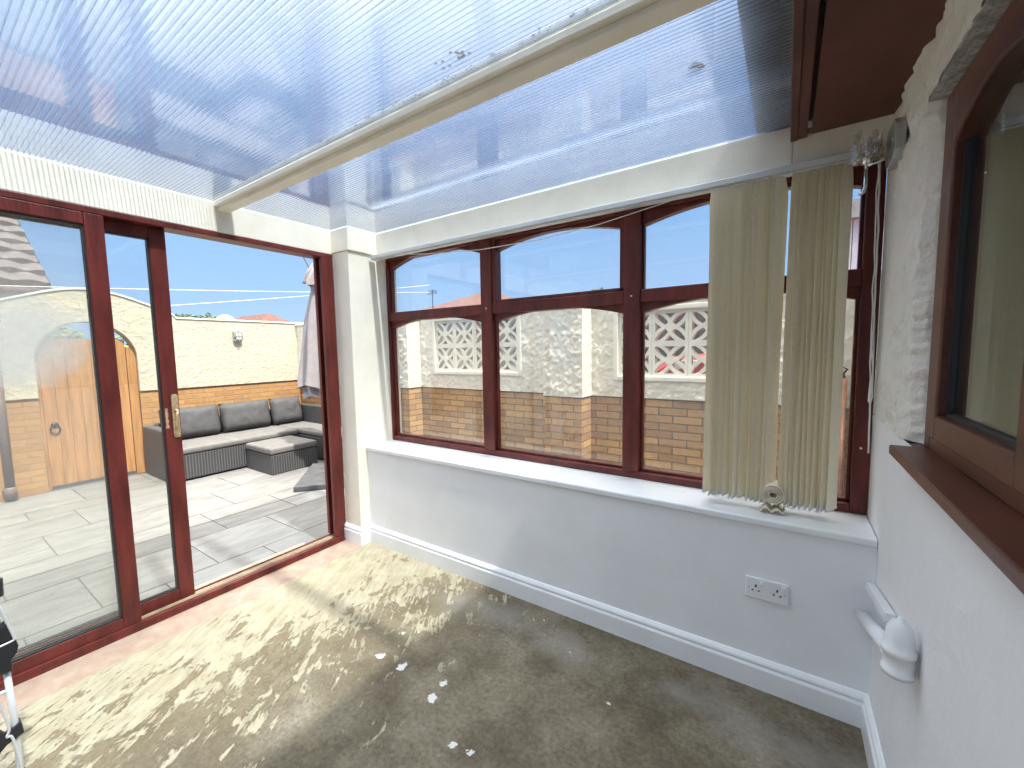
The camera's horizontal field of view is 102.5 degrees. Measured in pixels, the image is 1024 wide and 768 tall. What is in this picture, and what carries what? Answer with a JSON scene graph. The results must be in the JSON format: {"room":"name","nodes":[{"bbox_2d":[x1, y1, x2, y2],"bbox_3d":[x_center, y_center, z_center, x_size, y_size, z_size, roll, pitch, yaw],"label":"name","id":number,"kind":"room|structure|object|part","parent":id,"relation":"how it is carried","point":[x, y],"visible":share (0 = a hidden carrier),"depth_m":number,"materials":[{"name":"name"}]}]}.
{"room":"sunroom","nodes":[
{"label":"sunroom","id":0,"kind":"room"},
{"bbox_2d":[0,189,345,691],"bbox_3d":[-2.321,0.276,1.582,0.127,2.141,3.617,2,6,34],"label":"door","id":1,"kind":"structure","parent":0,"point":[133,615],"depth_m":2.16,"materials":[{"name":"brown wood"}]},
{"bbox_3d":[-2.326,0.268,1.524,0.044,2.056,1.316,2,6,34],"label":"stile frame","id":2,"kind":"part","parent":1,"relation":"part of","materials":[{"name":"brown wood"}]},
{"bbox_3d":[-2.204,0.242,1.803,0.036,2.056,1.218,2,6,34],"label":"stile frame","id":3,"kind":"part","parent":1,"relation":"part of","materials":[{"name":"brown wood"}]},
{"bbox_3d":[-1.862,0.176,2.278,0.007,0.240,0.030,2,6,34],"label":"handle","id":4,"kind":"part","parent":1,"relation":"part of","materials":[{"name":"gold metal"}]},
{"bbox_3d":[-1.846,0.190,2.265,0.035,0.104,0.026,2,6,34],"label":"lever","id":5,"kind":"part","parent":1,"relation":"part of","materials":[{"name":"gold metal"}]},
{"bbox_2d":[0,149,376,258],"bbox_3d":[-2.196,-0.881,1.560,0.334,0.164,3.900,2,6,34],"label":"beam","id":6,"kind":"structure","parent":0,"point":[19,173],"depth_m":2.14,"materials":[{"name":"white plastic"}]},
{"bbox_2d":[333,250,401,527],"bbox_3d":[-1.085,0.108,3.177,0.181,2.128,0.423,2,6,34],"label":"wall pillar","id":7,"kind":"structure","parent":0,"point":[360,290],"depth_m":3.03,"materials":[{"name":"white paint"}]},
{"bbox_2d":[0,0,792,233],"bbox_3d":[-1.111,-0.936,0.915,2.910,0.015,4.040,2,6,34],"label":"ceiling","id":8,"kind":"structure","parent":0,"point":[329,203],"depth_m":1.66,"materials":[{"name":"clear plastic"}]},
{"bbox_2d":[285,8,588,160],"bbox_3d":[-0.445,-1.005,1.454,1.495,0.007,0.102,2,6,34],"label":"debris","id":9,"kind":"object","parent":8,"relation":"on","point":[573,13],"visible":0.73,"depth_m":1.26,"materials":[{"name":"moss"},{"name":"dirt"}]},
{"bbox_2d":[213,0,717,212],"bbox_3d":[-0.603,-0.996,1.668,2.920,0.079,0.090,2,6,34],"label":"roof beam","id":10,"kind":"structure","parent":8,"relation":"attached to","point":[620,21],"depth_m":1.29,"materials":[{"name":"white plastic"}]},
{"bbox_2d":[688,62,706,68],"bbox_3d":[0.586,-1.007,1.302,0.039,0.012,0.041,-2,5,-14],"label":"dead leaf","id":11,"kind":"object","parent":8,"relation":"on","point":[693,63],"visible":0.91,"depth_m":1.30,"materials":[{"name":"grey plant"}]},
{"bbox_2d":[0,542,867,767],"bbox_3d":[-0.956,1.430,0.843,3.062,0.120,3.720,2,6,34],"label":"floor","id":12,"kind":"structure","parent":0,"point":[375,655],"depth_m":1.69,"materials":[{"name":"concrete"}]},
{"bbox_2d":[0,577,24,767],"bbox_3d":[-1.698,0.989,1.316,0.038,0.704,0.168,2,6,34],"label":"step ladder","id":13,"kind":"object","parent":12,"relation":"on","point":[9,645],"visible":1,"depth_m":1.35,"materials":[{"name":"metal"}]},
{"bbox_3d":[-1.667,1.122,1.375,0.016,0.396,0.021,2,6,34],"label":"leg","id":14,"kind":"part","parent":13,"relation":"part of","materials":[{"name":"metal"}]},
{"bbox_2d":[367,451,877,693],"bbox_3d":[0.131,0.920,2.469,3.042,0.790,0.300,2,6,34],"label":"wall","id":15,"kind":"structure","parent":0,"point":[681,570],"depth_m":1.92,"materials":[{"name":"white paint"}]},
{"bbox_2d":[0,540,361,717],"bbox_3d":[-2.174,1.327,1.580,0.213,0.002,3.610,2,6,34],"label":"door threshold","id":16,"kind":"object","parent":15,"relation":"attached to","point":[27,692],"depth_m":2.11,"materials":[{"name":"red paint"}]},
{"bbox_2d":[344,522,867,728],"bbox_3d":[0.023,1.165,2.321,3.042,0.130,0.103,2,6,34],"label":"baseboard","id":17,"kind":"structure","parent":15,"relation":"attached to","point":[842,703],"depth_m":1.95,"materials":[{"name":"white wood"}]},
{"bbox_2d":[366,440,877,547],"bbox_3d":[0.198,0.512,2.384,2.859,0.035,0.322,2,6,34],"label":"window sill","id":18,"kind":"structure","parent":15,"relation":"on","point":[847,527],"depth_m":1.98,"materials":[{"name":"white plastic"}]},
{"bbox_2d":[760,480,784,513],"bbox_3d":[1.093,0.472,1.720,0.088,0.120,0.093,2,6,34],"label":"rolled slat","id":19,"kind":"object","parent":18,"relation":"on","point":[772,487],"visible":0.85,"depth_m":1.69,"materials":[{"name":"beige fabric"}]},
{"bbox_2d":[385,160,886,514],"bbox_3d":[0.244,-0.221,2.431,2.887,1.415,0.078,2,6,34],"label":"window","id":20,"kind":"structure","parent":15,"relation":"in","point":[632,299],"depth_m":2.15,"materials":[{"name":"brown wood"}]},
{"bbox_3d":[0.245,-0.697,2.393,0.850,0.389,0.065,2,6,34],"label":"opening sash","id":21,"kind":"part","parent":20,"relation":"part of","materials":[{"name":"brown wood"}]},
{"bbox_2d":[370,149,880,513],"bbox_3d":[0.167,-0.211,2.290,2.826,1.363,0.099,2,6,34],"label":"vertical blind","id":22,"kind":"object","parent":20,"relation":"attached to","point":[749,212],"visible":0.96,"depth_m":1.66,"materials":[{"name":"fabric"}]},
{"bbox_3d":[-0.054,-0.843,2.389,1.954,0.091,0.004,2,6,34],"label":"slack cord","id":23,"kind":"part","parent":22,"relation":"part of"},
{"bbox_3d":[0.961,0.497,1.779,0.240,0.011,0.004,2,6,34],"label":"bead chain","id":24,"kind":"part","parent":22,"relation":"part of","materials":[{"name":"white plastic"}]},
{"bbox_3d":[1.154,0.505,1.650,0.145,0.011,0.004,2,6,34],"label":"bead chain","id":25,"kind":"part","parent":22,"relation":"part of","materials":[{"name":"white plastic"}]},
{"bbox_3d":[1.325,-0.283,1.548,0.082,1.103,0.019,0,5,11],"label":"pull cord","id":26,"kind":"part","parent":22,"relation":"part of","materials":[{"name":"white plastic"}]},
{"bbox_2d":[745,575,788,606],"bbox_3d":[1.033,0.839,1.669,0.150,0.088,0.014,2,6,34],"label":"power socket","id":27,"kind":"object","parent":15,"relation":"attached to","point":[759,588],"visible":1,"depth_m":1.66,"materials":[{"name":"white plastic"}]},
{"bbox_2d":[376,114,893,258],"bbox_3d":[0.258,-0.987,2.366,2.862,0.167,0.270,2,6,34],"label":"beam","id":28,"kind":"structure","parent":0,"point":[774,149],"depth_m":1.93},
{"bbox_2d":[867,0,1023,767],"bbox_3d":[0.485,0.348,-0.053,0.341,2.340,4.000,2,6,34],"label":"wall","id":29,"kind":"structure","parent":0,"point":[964,706],"depth_m":1.08,"materials":[{"name":"paint"}]},
{"bbox_2d":[861,695,885,767],"bbox_3d":[0.286,1.356,-0.005,0.020,0.130,3.700,2,6,34],"label":"baseboard","id":30,"kind":"structure","parent":29,"relation":"attached to","point":[873,750],"depth_m":1.39,"materials":[{"name":"white wood"}]},
{"bbox_2d":[811,0,946,133],"bbox_3d":[0.221,-0.823,-0.078,0.292,0.014,3.850,2,6,34],"label":"soffit","id":31,"kind":"structure","parent":29,"relation":"attached to","point":[870,49],"depth_m":1.16,"materials":[{"name":"brown wood"}]},
{"bbox_2d":[852,116,906,195],"bbox_3d":[1.226,-0.760,1.393,0.130,0.208,0.163,2,6,34],"label":"wall light","id":32,"kind":"object","parent":29,"relation":"attached to","point":[896,139],"visible":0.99,"depth_m":1.37,"materials":[{"name":"metal"}]},
{"bbox_3d":[1.230,-0.819,1.425,0.096,0.096,0.091,-2,5,-17],"label":"lamp shade","id":33,"kind":"part","parent":32,"relation":"part of","materials":[{"name":"clear glass"}]},
{"bbox_3d":[1.231,-0.822,1.425,0.013,0.056,0.012,2,6,34],"label":"bulb","id":34,"kind":"part","parent":32,"relation":"part of","materials":[{"name":"glass"}]},
{"bbox_3d":[1.249,-0.718,1.423,0.074,0.118,0.011,2,6,34],"label":"arm","id":35,"kind":"part","parent":32,"relation":"part of","materials":[{"name":"silver metal"}]},
{"bbox_3d":[1.267,-0.790,1.359,0.026,0.127,0.155,2,6,34],"label":"plate","id":36,"kind":"part","parent":32,"relation":"part of","materials":[{"name":"metal"}]},
{"bbox_2d":[854,582,917,683],"bbox_3d":[1.112,0.721,1.252,0.071,0.342,0.616,2,6,34],"label":"pipe","id":37,"kind":"object","parent":29,"relation":"attached to","point":[896,644],"visible":1,"depth_m":1.01,"materials":[{"name":"white plastic"}]},
{"bbox_2d":[889,443,1023,594],"bbox_3d":[0.701,0.247,0.443,0.197,0.026,1.678,2,6,34],"label":"window sill","id":38,"kind":"structure","parent":29,"relation":"attached to","point":[995,527],"depth_m":0.71,"materials":[{"name":"brown wood"}]},
{"bbox_2d":[924,0,1023,515],"bbox_3d":[0.699,-0.219,0.394,0.076,0.911,1.667,2,6,34],"label":"window","id":39,"kind":"structure","parent":29,"relation":"in","point":[994,459],"depth_m":0.98,"materials":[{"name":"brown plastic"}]},
{"label":"outside","id":40,"kind":"structure","parent":0,"visible":0},
{"bbox_2d":[0,285,418,292],"bbox_3d":[-5.509,-1.617,6.705,0.010,0.996,11.651,2,6,34],"label":"overhead cable","id":41,"kind":"object","parent":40,"point":[0,285],"visible":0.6,"depth_m":6.94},
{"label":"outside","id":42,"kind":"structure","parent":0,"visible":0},
{"bbox_2d":[171,285,426,305],"bbox_3d":[-4.710,-1.688,7.905,0.010,1.476,8.768,2,6,34],"label":"overhead cable","id":43,"kind":"object","parent":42,"point":[423,285],"visible":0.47,"depth_m":7.58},
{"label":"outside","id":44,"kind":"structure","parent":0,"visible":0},
{"bbox_3d":[-2.603,1.058,10.156,70.000,0.320,70.000,2,6,34],"label":"ground","id":45,"kind":"structure","parent":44,"visible":0},
{"bbox_2d":[0,217,50,297],"bbox_3d":[-10.956,-0.904,4.829,6.249,4.752,6.630,2,6,34],"label":"house","id":46,"kind":"structure","parent":45,"relation":"on","point":[19,264],"depth_m":5.93,"materials":[{"name":"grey tile"}]},
{"bbox_2d":[35,323,128,354],"bbox_3d":[-5.879,0.234,5.709,0.981,2.175,1.063,2,6,34],"label":"bush","id":47,"kind":"object","parent":45,"relation":"on","point":[61,335],"visible":0.09,"depth_m":5.54,"materials":[{"name":"green plant"}]},
{"bbox_2d":[172,313,208,318],"bbox_3d":[-10.238,-0.750,13.150,1.450,3.034,1.263,2,6,34],"label":"tree","id":48,"kind":"object","parent":45,"relation":"on","point":[175,315],"visible":0.03,"depth_m":13.29,"materials":[{"name":"green plant"}]},
{"bbox_2d":[203,313,219,318],"bbox_3d":[-10.459,-0.935,14.560,1.038,3.174,0.700,2,6,34],"label":"tree","id":49,"kind":"object","parent":45,"relation":"on","point":[208,315],"visible":0.09,"depth_m":14.28,"materials":[{"name":"green plant"}]},
{"bbox_2d":[216,315,234,319],"bbox_3d":[-5.323,-0.080,7.763,0.100,2.435,0.390,2,6,34],"label":"satellite dish","id":50,"kind":"object","parent":45,"relation":"on","point":[220,316],"visible":0.09,"depth_m":7.65,"materials":[{"name":"metal"}]},
{"bbox_2d":[235,313,289,321],"bbox_3d":[-13.900,-1.839,22.366,6.200,3.780,3.100,2,6,34],"label":"house","id":51,"kind":"structure","parent":45,"relation":"on","point":[261,317],"depth_m":21.27,"materials":[{"name":"tile"}]},
{"bbox_2d":[422,289,510,309],"bbox_3d":[-1.162,-2.329,20.631,7.300,4.630,7.200,2,6,34],"label":"house","id":52,"kind":"structure","parent":45,"relation":"on","point":[475,299],"depth_m":19.38,"materials":[{"name":"tile"}]},
{"bbox_2d":[470,311,707,371],"bbox_3d":[-0.270,-0.124,7.811,8.400,2.350,0.080,2,6,34],"label":"decorative screen blocks","id":53,"kind":"object","parent":45,"relation":"on","point":[699,317],"depth_m":5.94},
{"bbox_2d":[657,353,705,373],"bbox_3d":[3.494,0.347,3.680,4.027,1.980,1.680,2,6,34],"label":"car","id":54,"kind":"object","parent":45,"relation":"on","point":[700,366],"visible":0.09,"depth_m":3.90,"materials":[{"name":"red metal"}]},
{"bbox_2d":[848,196,885,269],"bbox_3d":[6.832,-0.801,6.124,4.550,3.750,2.350,2,6,34],"label":"outbuilding","id":55,"kind":"structure","parent":45,"relation":"on","point":[853,250],"depth_m":5.99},
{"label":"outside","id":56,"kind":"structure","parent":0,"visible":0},
{"bbox_2d":[0,458,345,648],"bbox_3d":[-2.457,1.512,1.357,8.400,0.200,8.500,2,6,34],"label":"patio","id":57,"kind":"structure","parent":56,"point":[57,566],"depth_m":3.37,"materials":[{"name":"tile"}]},
{"bbox_2d":[0,287,302,501],"bbox_3d":[-5.793,0.215,3.582,0.224,2.402,8.700,2,6,34],"label":"wall","id":58,"kind":"structure","parent":57,"relation":"on","point":[212,368],"depth_m":5.17,"materials":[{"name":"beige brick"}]},
{"bbox_2d":[0,362,17,500],"bbox_3d":[-5.199,0.426,4.194,0.126,1.540,0.100,2,6,34],"label":"downpipe","id":59,"kind":"object","parent":58,"relation":"attached to","point":[10,491],"visible":1,"depth_m":4.19,"materials":[{"name":"plastic"}]},
{"bbox_2d":[34,338,145,490],"bbox_3d":[-4.935,0.314,4.846,0.078,1.685,0.832,2,6,34],"label":"gate","id":60,"kind":"object","parent":58,"relation":"attached to","point":[64,367],"visible":0.87,"depth_m":4.72,"materials":[{"name":"orange wood"}]},
{"bbox_3d":[-5.085,0.491,4.577,0.018,0.127,0.088,2,6,34],"label":"ring handle","id":61,"kind":"part","parent":60,"relation":"part of","materials":[{"name":"black plastic"}]},
{"bbox_2d":[232,331,242,341],"bbox_3d":[-3.994,-0.693,5.994,0.068,0.160,0.115,2,6,34],"label":"light","id":62,"kind":"object","parent":58,"relation":"attached to","point":[237,335],"visible":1,"depth_m":5.97,"materials":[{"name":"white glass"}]},
{"bbox_2d":[143,403,342,480],"bbox_3d":[-3.231,0.751,5.438,1.950,0.660,2.010,2,6,34],"label":"sofa","id":63,"kind":"object","parent":57,"relation":"on","point":[203,463],"visible":0.21,"depth_m":5.07,"materials":[{"name":"grey wicker"}]},
{"bbox_3d":[-4.228,0.835,4.963,0.820,0.605,0.105,2,6,34],"label":"arm","id":64,"kind":"part","parent":63,"relation":"part of","materials":[{"name":"grey wicker"}]},
{"bbox_2d":[182,425,297,454],"bbox_3d":[-3.758,0.724,5.546,0.760,0.078,1.380,2,6,34],"label":"seat cushion","id":65,"kind":"object","parent":63,"relation":"on","point":[232,438],"visible":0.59,"depth_m":5.39,"materials":[{"name":"grey fabric"}]},
{"bbox_2d":[158,404,221,438],"bbox_3d":[-4.190,0.498,5.381,0.220,0.388,0.643,2,6,34],"label":"cushion","id":66,"kind":"object","parent":65,"relation":"on","point":[196,421],"visible":0.68,"depth_m":5.39,"materials":[{"name":"grey fabric"}]},
{"bbox_2d":[218,399,271,432],"bbox_3d":[-3.825,0.447,5.921,0.224,0.388,0.650,2,6,34],"label":"cushion","id":67,"kind":"object","parent":65,"relation":"on","point":[235,416],"visible":1,"depth_m":5.84,"materials":[{"name":"grey fabric"}]},
{"bbox_2d":[276,421,341,437],"bbox_3d":[-2.802,0.671,5.993,1.855,0.078,0.413,2,6,34],"label":"seat cushion","id":68,"kind":"object","parent":63,"relation":"on","point":[307,428],"visible":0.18,"depth_m":6.00,"materials":[{"name":"grey fabric"}]},
{"bbox_2d":[268,396,302,424],"bbox_3d":[-3.504,0.403,6.387,0.218,0.388,0.465,2,6,34],"label":"cushion","id":69,"kind":"object","parent":68,"relation":"on","point":[285,409],"visible":1,"depth_m":6.31,"materials":[{"name":"grey fabric"}]},
{"bbox_2d":[195,543,304,588],"bbox_3d":[-2.483,1.380,1.688,0.182,0.048,3.440,2,6,34],"label":"threshold","id":70,"kind":"object","parent":57,"relation":"on","point":[298,545],"visible":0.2,"depth_m":2.81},
{"bbox_2d":[246,435,317,474],"bbox_3d":[-3.014,0.916,5.397,0.657,0.330,0.595,2,6,34],"label":"footstool","id":71,"kind":"object","parent":57,"relation":"on","point":[274,456],"visible":0.97,"depth_m":5.21,"materials":[{"name":"grey wicker"}]},
{"bbox_2d":[293,257,344,491],"bbox_3d":[-2.062,-0.334,4.897,1.037,2.872,1.091,-2,5,-15],"label":"parasol","id":72,"kind":"object","parent":57,"relation":"on","point":[313,478],"visible":0.3,"depth_m":4.84,"materials":[{"name":"fabric"}]},
{"bbox_2d":[295,268,881,515],"bbox_3d":[-0.195,0.194,4.597,8.300,2.092,0.447,2,6,34],"label":"wall","id":73,"kind":"structure","parent":57,"relation":"on","point":[562,395],"depth_m":3.92,"materials":[{"name":"beige brick"}]},
{"bbox_2d":[837,367,848,495],"bbox_3d":[2.323,0.538,2.900,0.047,1.329,0.066,-1,5,0],"label":"stake","id":74,"kind":"object","parent":57,"relation":"on","point":[840,487],"visible":0.6,"depth_m":2.88,"materials":[{"name":"wood"}]},
{"bbox_3d":[1.954,0.186,-0.265,2.348,2.650,6.100,2,6,34],"label":"wall","id":75,"kind":"structure","parent":0,"visible":0},
{"bbox_2d":[737,0,812,135],"bbox_3d":[1.959,-1.841,-3.041,6.803,2.248,7.620,2,6,34],"label":"house roof","id":76,"kind":"structure","parent":75,"relation":"on","point":[738,1],"depth_m":1.38,"materials":[{"name":"brown tile"}]},
{"bbox_2d":[790,0,826,141],"bbox_3d":[0.082,-0.916,0.005,0.097,0.218,3.849,2,6,34],"label":"fascia","id":77,"kind":"object","parent":76,"relation":"attached to","point":[808,15],"visible":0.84,"depth_m":1.18,"materials":[{"name":"brown wood"}]}
]}

